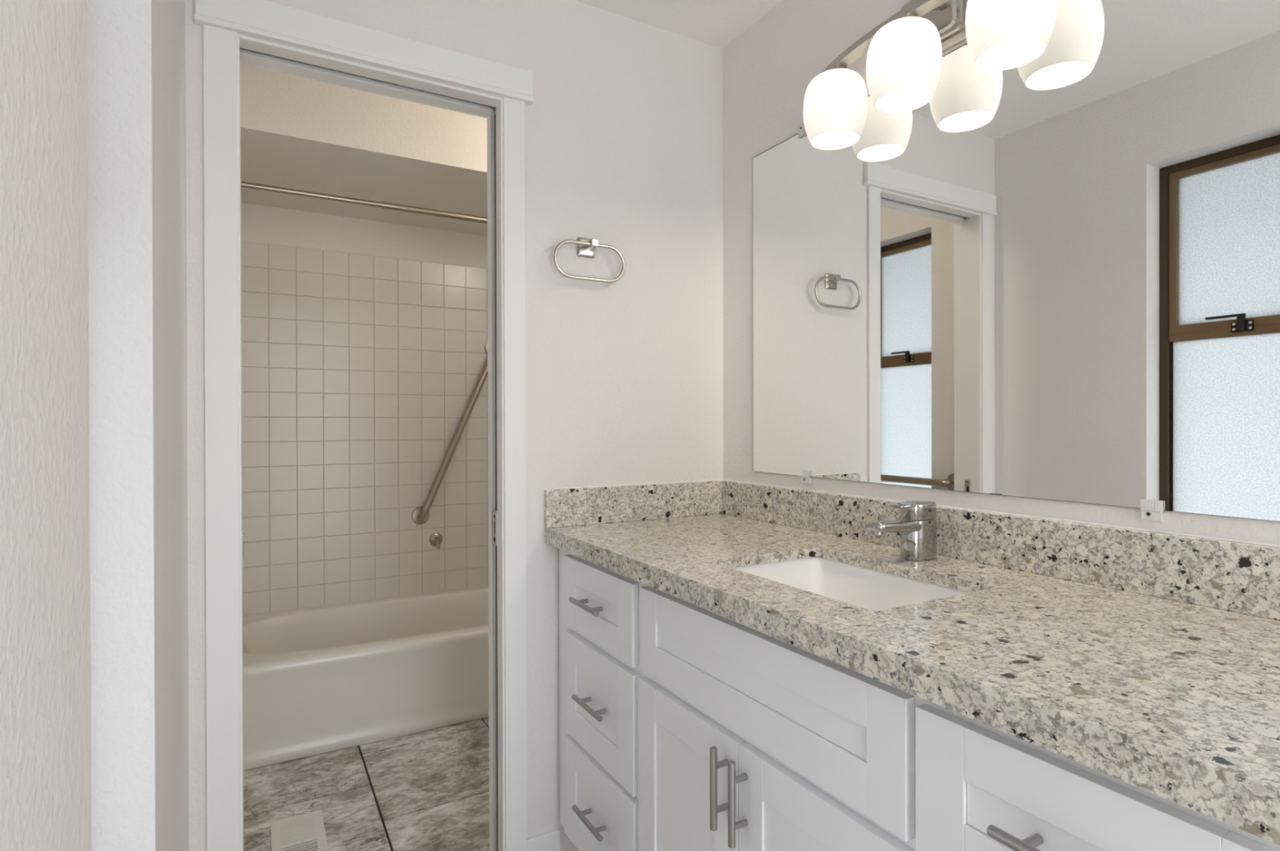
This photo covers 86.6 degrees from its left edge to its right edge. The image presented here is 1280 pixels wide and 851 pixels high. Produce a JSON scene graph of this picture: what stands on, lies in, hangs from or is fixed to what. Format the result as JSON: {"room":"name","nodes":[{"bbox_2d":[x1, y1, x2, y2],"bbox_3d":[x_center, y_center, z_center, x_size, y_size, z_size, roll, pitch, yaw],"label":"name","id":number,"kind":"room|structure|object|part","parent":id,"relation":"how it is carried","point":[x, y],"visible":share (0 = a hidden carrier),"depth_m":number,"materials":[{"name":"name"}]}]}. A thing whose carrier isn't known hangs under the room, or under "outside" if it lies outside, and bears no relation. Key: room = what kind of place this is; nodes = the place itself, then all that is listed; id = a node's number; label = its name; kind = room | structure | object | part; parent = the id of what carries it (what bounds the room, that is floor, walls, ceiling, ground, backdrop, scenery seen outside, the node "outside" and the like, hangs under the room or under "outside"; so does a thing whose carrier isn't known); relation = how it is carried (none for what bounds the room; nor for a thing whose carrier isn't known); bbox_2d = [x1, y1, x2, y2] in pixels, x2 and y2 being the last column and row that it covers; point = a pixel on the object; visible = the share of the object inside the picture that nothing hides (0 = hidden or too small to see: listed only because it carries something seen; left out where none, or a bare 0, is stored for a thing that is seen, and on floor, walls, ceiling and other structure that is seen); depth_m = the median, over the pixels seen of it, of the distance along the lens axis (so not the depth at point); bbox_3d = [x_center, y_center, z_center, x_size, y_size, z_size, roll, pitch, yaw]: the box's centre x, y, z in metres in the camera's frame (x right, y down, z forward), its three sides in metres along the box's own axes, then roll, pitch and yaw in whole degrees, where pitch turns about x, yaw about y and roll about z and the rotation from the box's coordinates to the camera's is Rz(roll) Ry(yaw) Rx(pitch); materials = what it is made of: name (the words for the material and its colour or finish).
{"room":"bathroom","nodes":[
{"label":"bathroom","id":0,"kind":"room"},
{"bbox_2d":[0,0,189,850],"bbox_3d":[-0.771,0.009,0.947,0.158,2.360,4.661,0,0,-30],"label":"wall","id":1,"kind":"structure","parent":0,"point":[94,637],"depth_m":0.92,"materials":[{"name":"paint"}]},
{"bbox_2d":[240,181,487,223],"bbox_3d":[-0.785,-0.832,2.667,1.522,0.060,0.060,0,0,-30],"label":"shower rod","id":2,"kind":"object","parent":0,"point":[382,205],"visible":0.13,"depth_m":2.53,"materials":[{"name":"silver metal"}]},
{"bbox_3d":[-1.200,-0.830,2.432,0.560,0.020,0.020,0,0,-30],"label":"rod","id":3,"kind":"part","parent":2,"relation":"part of","materials":[{"name":"silver metal"}]},
{"bbox_2d":[240,64,487,236],"bbox_3d":[-0.928,-1.076,2.918,1.522,0.205,0.873,0,0,-30],"label":"ceiling","id":4,"kind":"structure","parent":0,"point":[297,133],"depth_m":2.51,"materials":[{"name":"paint"}]},
{"bbox_2d":[240,203,487,268],"bbox_3d":[-1.122,0.001,3.370,1.622,2.360,0.100,0,0,-30],"label":"wall","id":5,"kind":"structure","parent":0,"point":[264,224],"depth_m":3.20,"materials":[{"name":"paint"}]},
{"bbox_2d":[241,240,488,615],"bbox_3d":[-1.139,0.011,3.297,1.502,1.635,0.010,0,0,-30],"label":"tiled wall","id":6,"kind":"structure","parent":5,"relation":"attached to","point":[361,374],"depth_m":3.19,"materials":[{"name":"beige tile"}]},
{"bbox_2d":[429,533,442,549],"bbox_3d":[-0.997,0.569,3.340,0.064,0.075,0.058,0,0,-30],"label":"robe hook","id":7,"kind":"object","parent":6,"relation":"attached to","point":[436,539],"visible":1,"depth_m":3.35,"materials":[{"name":"silver metal"}]},
{"bbox_2d":[411,342,488,524],"bbox_3d":[-0.902,0.023,3.391,0.451,0.922,0.061,0,0,-30],"label":"grab bar","id":8,"kind":"object","parent":6,"relation":"attached to","point":[420,515],"visible":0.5,"depth_m":3.34,"materials":[{"name":"silver metal"}]},
{"bbox_2d":[243,717,488,850],"bbox_3d":[-0.063,1.236,1.351,1.780,0.100,4.661,0,0,-30],"label":"floor","id":9,"kind":"structure","parent":0,"point":[431,787],"depth_m":2.19,"materials":[{"name":"tile"}]},
{"bbox_2d":[270,809,328,850],"bbox_3d":[-0.962,1.182,1.917,0.138,0.006,0.308,0,0,-30],"label":"floor vent","id":10,"kind":"object","parent":9,"relation":"in","point":[306,832],"visible":1,"depth_m":1.96,"materials":[{"name":"white metal"}]},
{"bbox_2d":[243,585,488,771],"bbox_3d":[-0.948,1.003,2.979,1.511,0.356,0.734,0,0,-30],"label":"bathtub","id":11,"kind":"object","parent":9,"relation":"on","point":[322,679],"visible":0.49,"depth_m":2.60,"materials":[{"name":"white ceramic"}]},
{"bbox_2d":[559,549,1279,850],"bbox_3d":[0.378,0.752,1.307,0.607,0.866,1.541,0,0,-30],"label":"vanity cabinet","id":12,"kind":"object","parent":9,"relation":"on","point":[684,726],"visible":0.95,"depth_m":1.06,"materials":[{"name":"paint"}]},
{"bbox_3d":[-0.124,0.427,1.610,0.035,0.012,0.149,0,0,-30],"label":"handle","id":13,"kind":"part","parent":12,"relation":"part of","materials":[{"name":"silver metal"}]},
{"bbox_3d":[-0.116,0.661,1.597,0.035,0.012,0.149,0,0,-30],"label":"handle","id":14,"kind":"part","parent":12,"relation":"part of","materials":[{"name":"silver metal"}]},
{"bbox_3d":[-0.115,0.931,1.597,0.035,0.012,0.149,0,0,-30],"label":"handle","id":15,"kind":"part","parent":12,"relation":"part of","materials":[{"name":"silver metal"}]},
{"bbox_3d":[-0.098,0.939,1.622,0.018,0.258,0.375,0,0,-30],"label":"drawer","id":16,"kind":"part","parent":12,"relation":"part of","materials":[{"name":"paint"}]},
{"bbox_3d":[-0.101,0.430,1.623,0.018,0.180,0.372,0,0,-30],"label":"drawer","id":17,"kind":"part","parent":12,"relation":"part of","materials":[{"name":"paint"}]},
{"bbox_3d":[-0.099,0.667,1.622,0.018,0.260,0.374,0,0,-30],"label":"drawer","id":18,"kind":"part","parent":12,"relation":"part of","materials":[{"name":"paint"}]},
{"bbox_3d":[0.088,0.801,1.293,0.018,0.534,0.341,0,0,-30],"label":"door","id":19,"kind":"part","parent":12,"relation":"part of","materials":[{"name":"paint"}]},
{"bbox_3d":[0.135,0.615,1.156,0.035,0.140,0.012,0,0,-30],"label":"handle","id":20,"kind":"part","parent":12,"relation":"part of","materials":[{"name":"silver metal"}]},
{"bbox_3d":[0.160,0.617,1.112,0.035,0.140,0.012,0,0,-30],"label":"handle","id":21,"kind":"part","parent":12,"relation":"part of","materials":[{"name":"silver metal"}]},
{"bbox_3d":[0.257,0.802,0.995,0.018,0.534,0.340,0,0,-30],"label":"door","id":22,"kind":"part","parent":12,"relation":"part of","materials":[{"name":"paint"}]},
{"bbox_2d":[543,479,1279,845],"bbox_3d":[0.385,0.245,1.307,0.600,0.146,1.556,0,0,-30],"label":"countertop","id":23,"kind":"structure","parent":12,"relation":"on","point":[1148,660],"depth_m":0.98,"materials":[{"name":"stone"}]},
{"bbox_2d":[732,557,969,610],"bbox_3d":[0.375,0.369,1.271,0.352,0.144,0.481,0,0,-30],"label":"sink","id":24,"kind":"object","parent":23,"relation":"in","point":[858,586],"visible":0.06,"depth_m":1.43,"materials":[{"name":"white ceramic"}]},
{"bbox_2d":[865,500,937,561],"bbox_3d":[0.536,0.216,1.383,0.178,0.118,0.052,0,0,-30],"label":"faucet","id":25,"kind":"object","parent":23,"relation":"on","point":[917,527],"visible":1,"depth_m":1.38,"materials":[{"name":"silver metal"}]},
{"bbox_3d":[0.510,0.204,1.369,0.119,0.027,0.047,0,0,-30],"label":"spout","id":26,"kind":"part","parent":25,"relation":"part of","materials":[{"name":"silver metal"}]},
{"bbox_3d":[0.542,0.162,1.387,0.055,0.010,0.041,0,0,-30],"label":"lever","id":27,"kind":"part","parent":25,"relation":"part of","materials":[{"name":"silver metal"}]},
{"bbox_3d":[0.416,0.427,0.658,0.035,0.012,0.149,0,0,-30],"label":"handle","id":28,"kind":"part","parent":12,"relation":"part of","materials":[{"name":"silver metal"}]},
{"bbox_3d":[0.437,0.433,0.675,0.018,0.178,0.372,0,0,-30],"label":"drawer","id":29,"kind":"part","parent":12,"relation":"part of","materials":[{"name":"paint"}]},
{"bbox_2d":[185,0,723,850],"bbox_3d":[-0.377,0.005,1.834,1.402,2.360,0.115,0,0,-30],"label":"wall","id":30,"kind":"structure","parent":0,"point":[624,121],"depth_m":1.89,"materials":[{"name":"paint"}]},
{"bbox_2d":[194,0,533,850],"bbox_3d":[-0.640,0.126,1.675,0.753,2.120,0.144,0,0,-30],"label":"door frame","id":31,"kind":"structure","parent":30,"relation":"attached to","point":[220,45],"depth_m":1.58,"materials":[{"name":"wood"}]},
{"bbox_3d":[-0.898,0.280,1.534,0.002,0.090,0.026,0,0,-30],"label":"strike plate","id":32,"kind":"part","parent":31,"relation":"part of","materials":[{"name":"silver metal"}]},
{"bbox_2d":[493,107,497,850],"bbox_3d":[-0.201,0.151,1.945,0.447,2.041,0.046,0,0,-30],"label":"door","id":33,"kind":"structure","parent":30,"relation":"in","point":[495,513],"depth_m":1.86,"materials":[{"name":"wood"}]},
{"bbox_3d":[-0.386,0.277,1.833,0.013,0.091,0.034,0,0,-30],"label":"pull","id":34,"kind":"part","parent":33,"relation":"part of","materials":[{"name":"silver metal"}]},
{"bbox_2d":[526,828,560,850],"bbox_3d":[-0.260,1.143,1.830,0.097,0.082,0.012,0,0,-30],"label":"baseboard","id":35,"kind":"structure","parent":30,"relation":"attached to","point":[550,841],"depth_m":1.83,"materials":[{"name":"wood"}]},
{"bbox_2d":[553,237,625,283],"bbox_3d":[-0.142,-0.459,1.873,0.217,0.124,0.046,0,0,-30],"label":"towel ring","id":36,"kind":"object","parent":30,"relation":"attached to","point":[585,246],"visible":1,"depth_m":1.88,"materials":[{"name":"silver metal"}]},
{"bbox_3d":[-0.132,-0.501,1.875,0.020,0.019,0.038,0,0,-30],"label":"post","id":37,"kind":"part","parent":36,"relation":"part of","materials":[{"name":"silver metal"}]},
{"bbox_2d":[544,480,722,528],"bbox_3d":[0.006,0.223,1.974,0.598,0.101,0.018,0,0,-30],"label":"backsplash","id":38,"kind":"structure","parent":30,"relation":"attached to","point":[572,507],"depth_m":1.94,"materials":[{"name":"stone"}]},
{"bbox_2d":[240,0,783,119],"bbox_3d":[-0.068,-1.224,1.343,1.780,0.100,4.661,0,0,-30],"label":"ceiling","id":39,"kind":"structure","parent":0,"point":[717,24],"depth_m":1.95,"materials":[{"name":"paint"}]},
{"bbox_2d":[722,0,1279,545],"bbox_3d":[0.979,0.005,0.965,0.100,2.360,2.965,0,0,-30],"label":"wall","id":40,"kind":"structure","parent":0,"point":[768,70],"depth_m":1.91,"materials":[{"name":"paint"}]},
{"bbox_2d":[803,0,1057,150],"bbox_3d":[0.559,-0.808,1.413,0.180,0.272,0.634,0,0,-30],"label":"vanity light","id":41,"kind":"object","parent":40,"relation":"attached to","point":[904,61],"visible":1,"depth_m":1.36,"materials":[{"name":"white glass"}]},
{"bbox_3d":[0.461,-0.749,1.603,0.147,0.152,0.147,0,0,-30],"label":"lamp shade","id":42,"kind":"part","parent":41,"relation":"part of","materials":[{"name":"white glass"}]},
{"bbox_3d":[0.545,-0.749,1.405,0.147,0.152,0.147,0,0,-30],"label":"lamp shade","id":43,"kind":"part","parent":41,"relation":"part of","materials":[{"name":"white glass"}]},
{"bbox_3d":[0.608,-0.857,1.387,0.068,0.028,0.018,0,0,-42],"label":"arm","id":44,"kind":"part","parent":41,"relation":"part of","materials":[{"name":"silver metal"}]},
{"bbox_3d":[0.671,-0.748,1.232,0.147,0.152,0.147,0,0,-30],"label":"lamp shade","id":45,"kind":"part","parent":41,"relation":"part of","materials":[{"name":"white glass"}]},
{"bbox_2d":[722,480,1279,620],"bbox_3d":[0.641,0.224,1.441,0.018,0.101,1.536,0,0,-30],"label":"backsplash","id":46,"kind":"structure","parent":40,"relation":"attached to","point":[1243,578],"depth_m":1.21,"materials":[{"name":"stone"}]},
{"bbox_2d":[752,0,1279,522],"bbox_3d":[0.652,-0.324,1.430,0.005,0.920,1.296,0,0,-30],"label":"wall mirror","id":47,"kind":"object","parent":40,"relation":"attached to","point":[1054,276],"visible":1,"depth_m":1.24,"materials":[{"name":"grey mirror"}]},
{"bbox_2d":[797,123,806,138],"bbox_3d":[0.434,-0.785,1.806,0.012,0.034,0.031,0,0,-30],"label":"mirror clip","id":48,"kind":"object","parent":47,"relation":"attached to","point":[802,131],"visible":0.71,"depth_m":1.80,"materials":[{"name":"white plastic"}]},
{"bbox_2d":[800,470,811,484],"bbox_3d":[0.441,0.136,1.800,0.012,0.034,0.031,0,0,-30],"label":"mirror clip","id":49,"kind":"object","parent":47,"relation":"attached to","point":[805,475],"visible":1,"depth_m":1.79,"materials":[{"name":"white plastic"}]},
{"bbox_2d":[1140,499,1164,521],"bbox_3d":[0.835,0.138,1.106,0.012,0.034,0.031,0,0,-30],"label":"mirror clip","id":50,"kind":"object","parent":47,"relation":"attached to","point":[1152,510],"visible":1,"depth_m":1.10,"materials":[{"name":"white plastic"}]}
]}

